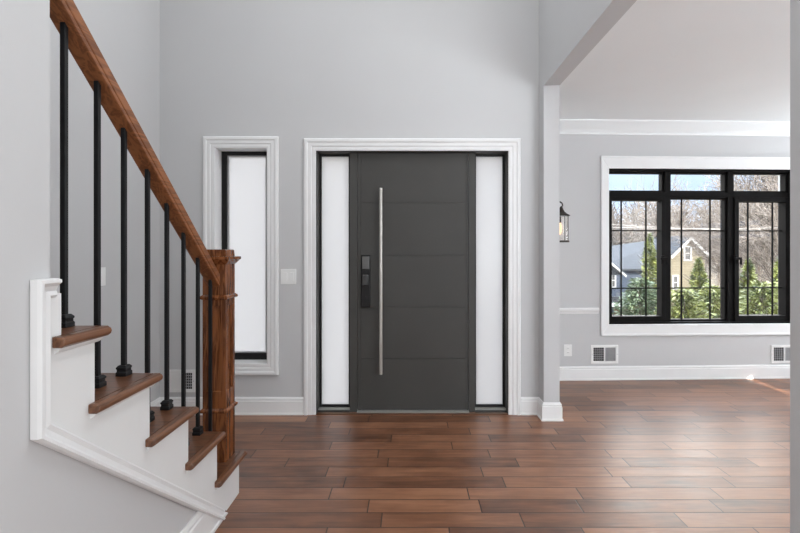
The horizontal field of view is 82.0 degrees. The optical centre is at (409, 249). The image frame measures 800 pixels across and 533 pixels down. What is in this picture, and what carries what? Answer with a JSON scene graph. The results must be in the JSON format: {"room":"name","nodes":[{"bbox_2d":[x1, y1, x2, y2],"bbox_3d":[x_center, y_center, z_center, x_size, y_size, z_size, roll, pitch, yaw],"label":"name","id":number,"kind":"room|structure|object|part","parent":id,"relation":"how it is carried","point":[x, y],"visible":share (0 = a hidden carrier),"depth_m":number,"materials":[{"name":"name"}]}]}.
{"room":"entrance hall","nodes":[
{"label":"entrance hall","id":0,"kind":"room"},
{"bbox_2d":[0,0,196,532],"bbox_3d":[-0.948,-1.388,-0.750,0.110,5.304,5.900,0,0,0],"label":"wall","id":1,"kind":"structure","parent":0,"point":[43,489],"depth_m":1.07,"materials":[{"name":"grey paint"}]},
{"bbox_2d":[180,506,227,532],"bbox_3d":[-0.882,1.178,-0.748,0.022,0.164,5.905,0,0,0],"label":"baseboard","id":2,"kind":"structure","parent":1,"relation":"attached to","point":[200,522],"depth_m":1.95,"materials":[{"name":"white paint"}]},
{"bbox_2d":[50,0,159,401],"bbox_3d":[-1.980,-1.390,-0.085,0.120,5.300,7.230,0,0,0],"label":"wall","id":3,"kind":"structure","parent":0,"point":[126,33],"depth_m":2.95,"materials":[{"name":"grey paint"}]},
{"bbox_2d":[101,267,105,285],"bbox_3d":[-1.915,0.165,2.858,0.009,0.115,0.075,0,0,0],"label":"light switch","id":4,"kind":"object","parent":3,"relation":"attached to","point":[103,269],"visible":0.59,"depth_m":2.87,"materials":[{"name":"white plastic"}]},
{"bbox_2d":[150,397,160,406],"bbox_3d":[-1.909,1.194,-0.085,0.022,0.132,7.230,0,0,0],"label":"baseboard","id":5,"kind":"structure","parent":3,"relation":"attached to","point":[156,403],"depth_m":3.46,"materials":[{"name":"white paint"}]},
{"bbox_2d":[160,0,538,396],"bbox_3d":[-0.467,-0.890,3.615,3.147,6.300,0.170,0,0,0],"label":"wall","id":6,"kind":"structure","parent":0,"point":[293,71],"depth_m":3.53,"materials":[{"name":"grey paint"}]},
{"bbox_2d":[169,370,194,391],"bbox_3d":[-1.751,1.004,3.525,0.212,0.173,0.010,0,0,0],"label":"air vent","id":7,"kind":"object","parent":6,"relation":"in","point":[174,375],"visible":0.77,"depth_m":3.52,"materials":[{"name":"white plastic"}]},
{"bbox_2d":[186,373,191,388],"bbox_3d":[-1.707,1.004,3.526,0.076,0.125,0.005,0,0,0],"label":"grille","id":8,"kind":"object","parent":7,"relation":"attached to","point":[188,375],"depth_m":3.53,"materials":[{"name":"grey metal"}]},
{"bbox_2d":[160,397,303,414],"bbox_3d":[-1.367,1.194,3.519,1.106,0.132,0.022,0,0,0],"label":"baseboard","id":9,"kind":"structure","parent":6,"relation":"attached to","point":[246,405],"depth_m":3.51,"materials":[{"name":"white paint"}]},
{"bbox_2d":[215,148,266,362],"bbox_3d":[-1.295,0.044,3.610,0.425,1.675,0.160,0,0,0],"label":"window","id":10,"kind":"structure","parent":6,"relation":"in","point":[240,173],"depth_m":3.67,"materials":[{"name":"white glass"}]},
{"bbox_3d":[-1.295,0.033,3.671,0.301,1.557,0.006,0,0,0],"label":"frosted pane","id":11,"kind":"part","parent":10,"relation":"part of","materials":[{"name":"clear glass"}]},
{"bbox_2d":[203,136,278,374],"bbox_3d":[-1.295,0.044,3.518,0.577,1.827,0.024,0,0,0],"label":"trim","id":12,"kind":"structure","parent":6,"relation":"attached to","point":[210,143],"depth_m":3.51,"materials":[{"name":"white paint"}]},
{"bbox_2d":[281,269,295,283],"bbox_3d":[-0.932,0.204,3.525,0.118,0.115,0.010,0,0,0],"label":"light switch","id":13,"kind":"object","parent":6,"relation":"attached to","point":[288,276],"visible":1,"depth_m":3.52,"materials":[{"name":"white plastic"}]},
{"bbox_2d":[316,151,507,414],"bbox_3d":[0.017,0.244,3.596,1.498,2.033,0.188,0,0,0],"label":"door","id":14,"kind":"structure","parent":6,"relation":"in","point":[412,246],"depth_m":3.58,"materials":[{"name":"grey paint"}]},
{"bbox_3d":[-0.591,1.252,3.612,0.246,0.016,0.095,0,0,0],"label":"sidelight sill","id":15,"kind":"part","parent":14,"relation":"part of","materials":[{"name":"grey paint"}]},
{"bbox_3d":[-0.591,0.243,3.645,0.246,1.995,0.030,0,0,0],"label":"sash frame","id":16,"kind":"part","parent":14,"relation":"part of","materials":[{"name":"black paint"}]},
{"bbox_3d":[-0.591,0.242,3.645,0.222,1.969,0.006,0,0,0],"label":"frosted pane","id":17,"kind":"part","parent":14,"relation":"part of","materials":[{"name":"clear glass"}]},
{"bbox_3d":[-0.222,0.238,3.515,0.027,1.424,0.027,0,0,0],"label":"pull handle","id":18,"kind":"part","parent":14,"relation":"part of","materials":[{"name":"silver metal"}]},
{"bbox_3d":[0.017,1.256,3.529,1.474,0.008,0.021,0,0,0],"label":"wood sill","id":19,"kind":"part","parent":14,"relation":"part of","materials":[{"name":"brown wood"}]},
{"bbox_3d":[0.626,0.242,3.645,0.219,1.969,0.006,0,0,0],"label":"frosted pane","id":20,"kind":"part","parent":14,"relation":"part of","materials":[{"name":"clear glass"}]},
{"bbox_3d":[0.626,0.243,3.645,0.243,1.995,0.030,0,0,0],"label":"sash frame","id":21,"kind":"part","parent":14,"relation":"part of","materials":[{"name":"black paint"}]},
{"bbox_3d":[0.626,1.252,3.612,0.243,0.016,0.095,0,0,0],"label":"sidelight sill","id":22,"kind":"part","parent":14,"relation":"part of","materials":[{"name":"grey paint"}]},
{"bbox_2d":[304,138,520,414],"bbox_3d":[0.017,0.203,3.518,1.662,2.115,0.024,0,0,0],"label":"trim","id":23,"kind":"structure","parent":6,"relation":"attached to","point":[311,145],"depth_m":3.51,"materials":[{"name":"white paint"}]},
{"bbox_2d":[188,379,789,532],"bbox_3d":[1.755,1.320,0.500,7.590,0.120,8.600,0,0,0],"label":"floor","id":24,"kind":"structure","parent":0,"point":[696,455],"depth_m":2.64,"materials":[{"name":"brown wood"}]},
{"bbox_2d":[30,278,246,519],"bbox_3d":[-1.386,0.430,1.309,1.064,1.681,2.214,0,0,0],"label":"staircase","id":25,"kind":"structure","parent":24,"relation":"on","point":[108,428],"depth_m":1.36,"materials":[{"name":"white paint"}]},
{"bbox_2d":[50,0,240,462],"bbox_3d":[-0.968,0.112,1.777,0.164,1.879,1.274,0,0,0],"label":"stair railing","id":26,"kind":"object","parent":25,"relation":"on","point":[216,267],"visible":0.8,"depth_m":1.71,"materials":[{"name":"brown wood"}]},
{"bbox_3d":[-0.970,-0.323,1.708,0.062,1.010,1.135,0,0,0],"label":"handrail","id":27,"kind":"part","parent":26,"relation":"part of","materials":[{"name":"brown wood"}]},
{"bbox_3d":[-0.968,0.541,2.332,0.116,1.020,0.116,0,0,0],"label":"newel post","id":28,"kind":"part","parent":26,"relation":"part of","materials":[{"name":"brown wood"}]},
{"bbox_2d":[539,0,799,532],"bbox_3d":[1.048,-1.390,-0.085,0.117,5.300,7.230,0,0,0],"label":"wall partition","id":29,"kind":"structure","parent":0,"point":[569,30],"depth_m":3.10,"materials":[{"name":"grey paint"}]},
{"bbox_2d":[560,0,789,120],"bbox_3d":[3.329,-1.285,1.350,4.443,0.120,6.900,0,0,0],"label":"ceiling","id":30,"kind":"structure","parent":0,"point":[724,60],"depth_m":3.07,"materials":[{"name":"paint"}]},
{"bbox_2d":[560,134,789,366],"bbox_3d":[3.327,0.018,4.618,4.450,2.485,0.200,0,0,-2],"label":"wall","id":31,"kind":"structure","parent":0,"point":[580,154],"depth_m":4.46,"materials":[{"name":"grey paint"}]},
{"bbox_2d":[564,345,571,355],"bbox_3d":[1.528,0.971,4.451,0.078,0.112,0.008,0,0,-2],"label":"power outlet","id":32,"kind":"object","parent":31,"relation":"attached to","point":[567,348],"visible":1,"depth_m":4.45,"materials":[{"name":"white plastic"}]},
{"bbox_2d":[560,308,598,313],"bbox_3d":[1.468,0.588,4.441,0.721,0.058,0.025,0,0,-2],"label":"trim","id":33,"kind":"structure","parent":31,"relation":"attached to","point":[562,310],"depth_m":4.44,"materials":[{"name":"white paint"}]},
{"bbox_2d":[591,345,617,363],"bbox_3d":[1.887,1.012,4.462,0.268,0.179,0.010,0,0,-2],"label":"air vent","id":34,"kind":"object","parent":31,"relation":"in","point":[600,354],"visible":1,"depth_m":4.46,"materials":[{"name":"white plastic"}]},
{"bbox_2d":[593,348,603,360],"bbox_3d":[1.829,1.012,4.462,0.104,0.131,0.005,0,0,-2],"label":"grille","id":35,"kind":"object","parent":34,"relation":"attached to","point":[598,353],"depth_m":4.46,"materials":[{"name":"grey metal"}]},
{"bbox_2d":[560,119,789,135],"bbox_3d":[3.248,-1.173,4.438,4.280,0.105,0.154,0,0,-2],"label":"trim","id":36,"kind":"structure","parent":31,"relation":"attached to","point":[567,126],"depth_m":4.41,"materials":[{"name":"paint"}]},
{"bbox_2d":[560,364,789,380],"bbox_3d":[3.246,1.194,4.504,4.280,0.132,0.025,0,0,-2],"label":"baseboard","id":37,"kind":"structure","parent":31,"relation":"attached to","point":[679,372],"depth_m":4.48,"materials":[{"name":"white paint"}]},
{"bbox_2d":[600,156,789,335],"bbox_3d":[2.857,-0.039,4.492,2.016,1.742,0.020,0,0,-2],"label":"trim","id":38,"kind":"structure","parent":31,"relation":"attached to","point":[608,163],"depth_m":4.47,"materials":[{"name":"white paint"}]},
{"bbox_2d":[609,169,789,323],"bbox_3d":[2.853,-0.035,4.572,1.879,1.532,0.158,0,0,-2],"label":"window","id":39,"kind":"structure","parent":31,"relation":"in","point":[730,199],"depth_m":4.55,"materials":[{"name":"black metal"}]},
{"bbox_3d":[2.222,-0.671,4.570,0.570,0.203,0.058,0,0,-2],"label":"transom sash","id":40,"kind":"part","parent":39,"relation":"part of","materials":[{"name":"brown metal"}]},
{"bbox_3d":[2.223,0.092,4.553,0.570,1.226,0.092,0,0,-2],"label":"casement sash","id":41,"kind":"part","parent":39,"relation":"part of","materials":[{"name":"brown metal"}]},
{"bbox_3d":[2.480,0.107,4.490,0.075,0.072,0.020,0,0,-2],"label":"latch lever","id":42,"kind":"part","parent":39,"relation":"part of","materials":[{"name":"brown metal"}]},
{"bbox_3d":[2.854,-0.671,4.592,0.582,0.203,0.058,0,0,-2],"label":"transom sash","id":43,"kind":"part","parent":39,"relation":"part of","materials":[{"name":"clear glass"}]},
{"bbox_3d":[2.854,0.092,4.592,0.582,1.226,0.058,0,0,-2],"label":"fixed sash","id":44,"kind":"part","parent":39,"relation":"part of","materials":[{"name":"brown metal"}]},
{"bbox_3d":[3.219,0.108,4.516,0.075,0.072,0.020,0,0,-2],"label":"latch lever","id":45,"kind":"part","parent":39,"relation":"part of","materials":[{"name":"brown metal"}]},
{"bbox_3d":[3.485,-0.671,4.614,0.565,0.203,0.058,0,0,-2],"label":"transom sash","id":46,"kind":"part","parent":39,"relation":"part of","materials":[{"name":"clear glass"}]},
{"bbox_3d":[3.486,0.092,4.597,0.565,1.226,0.092,0,0,-2],"label":"casement sash","id":47,"kind":"part","parent":39,"relation":"part of","materials":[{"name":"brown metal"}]},
{"bbox_2d":[771,345,789,362],"bbox_3d":[3.683,1.024,4.525,0.268,0.179,0.010,0,0,-2],"label":"air vent","id":48,"kind":"object","parent":31,"relation":"in","point":[779,353],"visible":0.62,"depth_m":4.52,"materials":[{"name":"white plastic"}]},
{"bbox_2d":[774,348,783,360],"bbox_3d":[3.625,1.024,4.524,0.104,0.131,0.008,0,0,0],"label":"grille","id":49,"kind":"object","parent":48,"relation":"attached to","point":[778,352],"depth_m":4.53,"materials":[{"name":"grey metal"}]},
{"bbox_3d":[1.048,0.018,3.995,0.117,2.485,0.930,0,0,0],"label":"wall","id":50,"kind":"structure","parent":0,"visible":0},
{"bbox_2d":[521,397,563,420],"bbox_3d":[0.988,1.194,3.901,0.281,0.132,1.037,0,0,0],"label":"baseboard","id":51,"kind":"structure","parent":50,"relation":"attached to","point":[546,411],"depth_m":3.41,"materials":[{"name":"white paint"}]},
{"bbox_2d":[560,201,569,241],"bbox_3d":[1.248,-0.264,4.000,0.282,0.395,0.147,0,0,0],"label":"wall sconce","id":52,"kind":"object","parent":50,"relation":"attached to","point":[563,213],"visible":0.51,"depth_m":3.97,"materials":[{"name":"black metal"}]},
{"bbox_3d":[1.315,-0.187,4.000,0.095,0.221,0.095,0,0,0],"label":"cage rod","id":53,"kind":"part","parent":52,"relation":"part of","materials":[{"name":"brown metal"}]},
{"label":"outside","id":54,"kind":"structure","parent":0,"visible":0},
{"bbox_2d":[617,234,777,297],"bbox_3d":[55.000,1.413,77.065,230.000,13.894,145.870,0,0,0],"label":"ground","id":55,"kind":"structure","parent":54,"point":[713,281],"depth_m":86.46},
{"bbox_2d":[612,201,634,236],"bbox_3d":[48.252,-4.954,108.150,10.272,14.137,9.810,0,0,-19],"label":"bare tree","id":56,"kind":"object","parent":55,"relation":"on","point":[613,205],"visible":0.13,"depth_m":106.91,"materials":[{"name":"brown plant"}]},
{"bbox_2d":[612,207,644,245],"bbox_3d":[29.038,1.043,66.792,13.294,15.035,10.224,0,0,36],"label":"bare tree","id":57,"kind":"object","parent":55,"relation":"on","point":[615,221],"visible":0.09,"depth_m":65.28,"materials":[{"name":"brown plant"}]},
{"bbox_2d":[612,277,656,314],"bbox_3d":[5.509,1.726,10.935,1.407,2.172,1.416,0,0,0],"label":"evergreen shrub","id":58,"kind":"object","parent":55,"relation":"on","point":[632,298],"visible":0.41,"depth_m":10.89,"materials":[{"name":"green plant"}]},
{"bbox_3d":[5.494,1.872,10.999,0.859,1.881,0.870,0,0,0],"label":"stem","id":59,"kind":"part","parent":58,"relation":"part of","materials":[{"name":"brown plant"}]},
{"bbox_2d":[612,201,656,239],"bbox_3d":[44.298,-2.467,88.081,11.843,16.300,11.310,0,0,-3],"label":"bare tree","id":60,"kind":"object","parent":55,"relation":"on","point":[631,207],"visible":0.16,"depth_m":87.50,"materials":[{"name":"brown plant"}]},
{"bbox_2d":[618,223,655,243],"bbox_3d":[34.413,2.159,67.273,9.459,12.793,8.045,0,0,37],"label":"bare tree","id":61,"kind":"object","parent":55,"relation":"on","point":[618,223],"visible":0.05,"depth_m":67.99,"materials":[{"name":"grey plant"}]},
{"bbox_2d":[636,232,656,311],"bbox_3d":[7.883,1.452,14.991,1.354,4.061,1.367,0,0,0],"label":"evergreen tree","id":62,"kind":"object","parent":55,"relation":"on","point":[651,251],"visible":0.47,"depth_m":14.93,"materials":[{"name":"green plant"}]},
{"bbox_3d":[7.831,1.674,15.018,0.864,3.618,0.838,0,0,0],"label":"stem","id":63,"kind":"part","parent":62,"relation":"part of","materials":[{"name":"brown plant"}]},
{"bbox_2d":[612,235,708,314],"bbox_3d":[28.348,3.238,57.500,14.565,9.944,13.000,0,0,0],"label":"neighbouring house","id":64,"kind":"structure","parent":55,"relation":"on","point":[630,252],"depth_m":55.60,"materials":[{"name":"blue stone"}]},
{"bbox_2d":[612,204,713,247],"bbox_3d":[36.649,0.466,67.395,14.364,16.246,11.047,0,0,40],"label":"bare tree","id":65,"kind":"object","parent":55,"relation":"on","point":[654,204],"visible":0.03,"depth_m":67.12,"materials":[{"name":"brown plant"}]},
{"bbox_2d":[614,175,719,263],"bbox_3d":[36.082,-1.238,63.123,15.283,19.785,15.497,0,0,25],"label":"bare tree","id":66,"kind":"object","parent":55,"relation":"on","point":[652,216],"visible":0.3,"depth_m":62.02,"materials":[{"name":"grey plant"}]},
{"bbox_2d":[625,186,717,259],"bbox_3d":[37.829,-0.466,66.609,12.323,18.132,13.137,0,0,42],"label":"bare tree","id":67,"kind":"object","parent":55,"relation":"on","point":[683,212],"visible":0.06,"depth_m":64.58,"materials":[{"name":"brown plant"}]},
{"bbox_2d":[652,289,719,318],"bbox_3d":[5.059,1.528,8.572,1.272,1.732,1.162,0,0,0],"label":"evergreen shrub","id":68,"kind":"object","parent":55,"relation":"on","point":[687,294],"visible":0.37,"depth_m":8.36,"materials":[{"name":"green plant"}]},
{"bbox_3d":[5.031,1.651,8.504,0.709,1.486,0.759,0,0,0],"label":"stem","id":69,"kind":"part","parent":68,"relation":"part of","materials":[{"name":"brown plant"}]},
{"bbox_2d":[682,257,708,312],"bbox_3d":[8.076,1.662,13.021,1.270,2.973,1.274,0,0,0],"label":"evergreen tree","id":70,"kind":"object","parent":55,"relation":"on","point":[699,278],"visible":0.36,"depth_m":12.93,"materials":[{"name":"green plant"}]},
{"bbox_2d":[686,284,719,317],"bbox_3d":[6.212,1.635,9.560,1.259,1.853,1.192,0,0,0],"label":"evergreen shrub","id":71,"kind":"object","parent":55,"relation":"on","point":[715,294],"visible":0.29,"depth_m":9.44,"materials":[{"name":"green plant"}]},
{"bbox_2d":[689,202,719,270],"bbox_3d":[57.289,-1.926,85.595,11.066,15.231,10.569,0,0,0],"label":"bare tree","id":72,"kind":"object","parent":55,"relation":"on","point":[712,202],"visible":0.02,"depth_m":86.17,"materials":[{"name":"brown plant"}]},
{"bbox_2d":[671,175,777,285],"bbox_3d":[26.108,-0.466,35.605,11.594,15.009,11.756,0,0,10],"label":"bare tree","id":73,"kind":"object","parent":55,"relation":"on","point":[693,235],"visible":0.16,"depth_m":36.57,"materials":[{"name":"grey plant"}]},
{"bbox_2d":[676,175,777,266],"bbox_3d":[26.736,-1.492,32.714,11.542,15.745,16.760,0,0,0],"label":"bare tree","id":74,"kind":"object","parent":55,"relation":"on","point":[749,181],"visible":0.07,"depth_m":31.88,"materials":[{"name":"brown plant"}]},
{"bbox_2d":[677,202,777,284],"bbox_3d":[32.009,1.203,44.929,10.492,14.313,15.236,0,0,30],"label":"bare tree","id":75,"kind":"object","parent":55,"relation":"on","point":[763,273],"visible":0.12,"depth_m":44.28,"materials":[{"name":"brown plant"}]},
{"bbox_2d":[682,175,777,281],"bbox_3d":[24.222,-1.143,29.183,10.492,14.313,15.236,0,0,15],"label":"bare tree","id":76,"kind":"object","parent":55,"relation":"on","point":[740,181],"visible":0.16,"depth_m":30.37,"materials":[{"name":"brown plant"}]},
{"bbox_2d":[696,214,765,285],"bbox_3d":[45.394,1.236,65.431,9.272,14.742,10.900,0,0,30],"label":"bare tree","id":77,"kind":"object","parent":55,"relation":"on","point":[717,266],"visible":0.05,"depth_m":66.47,"materials":[{"name":"grey plant"}]},
{"bbox_2d":[690,175,777,270],"bbox_3d":[22.332,-1.164,26.578,10.013,12.963,10.153,0,0,-5],"label":"bare tree","id":78,"kind":"object","parent":55,"relation":"on","point":[764,236],"visible":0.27,"depth_m":27.17,"materials":[{"name":"grey plant"}]},
{"bbox_2d":[739,258,757,313],"bbox_3d":[8.885,1.583,12.016,1.163,2.794,1.155,0,0,0],"label":"evergreen tree","id":79,"kind":"object","parent":55,"relation":"on","point":[743,275],"visible":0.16,"depth_m":11.96,"materials":[{"name":"green plant"}]},
{"bbox_2d":[739,280,777,313],"bbox_3d":[6.495,1.469,8.430,1.237,1.849,1.180,0,0,0],"label":"evergreen shrub","id":80,"kind":"object","parent":55,"relation":"on","point":[761,297],"visible":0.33,"depth_m":8.42,"materials":[{"name":"green plant"}]},
{"bbox_3d":[6.522,1.601,8.481,0.719,1.586,0.705,0,0,15],"label":"stem","id":81,"kind":"part","parent":80,"relation":"part of","materials":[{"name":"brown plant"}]},
{"bbox_2d":[760,258,777,310],"bbox_3d":[8.844,1.440,11.046,1.317,2.745,1.301,0,0,0],"label":"evergreen tree","id":82,"kind":"object","parent":55,"relation":"on","point":[775,272],"visible":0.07,"depth_m":11.00,"materials":[{"name":"green plant"}]},
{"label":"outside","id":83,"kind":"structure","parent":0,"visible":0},
{"bbox_2d":[612,224,719,229],"bbox_3d":[12.608,-1.043,20.000,12.175,0.455,0.021,0,0,0],"label":"power line","id":84,"kind":"object","parent":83,"point":[612,224],"visible":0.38,"depth_m":19.99,"materials":[{"name":"metal"}]},
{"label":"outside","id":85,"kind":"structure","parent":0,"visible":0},
{"bbox_2d":[613,227,756,228],"bbox_3d":[12.987,-1.024,20.599,12.540,0.166,0.021,0,0,0],"label":"power line","id":86,"kind":"object","parent":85,"point":[613,227],"visible":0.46,"depth_m":20.59,"materials":[{"name":"metal"}]}
]}

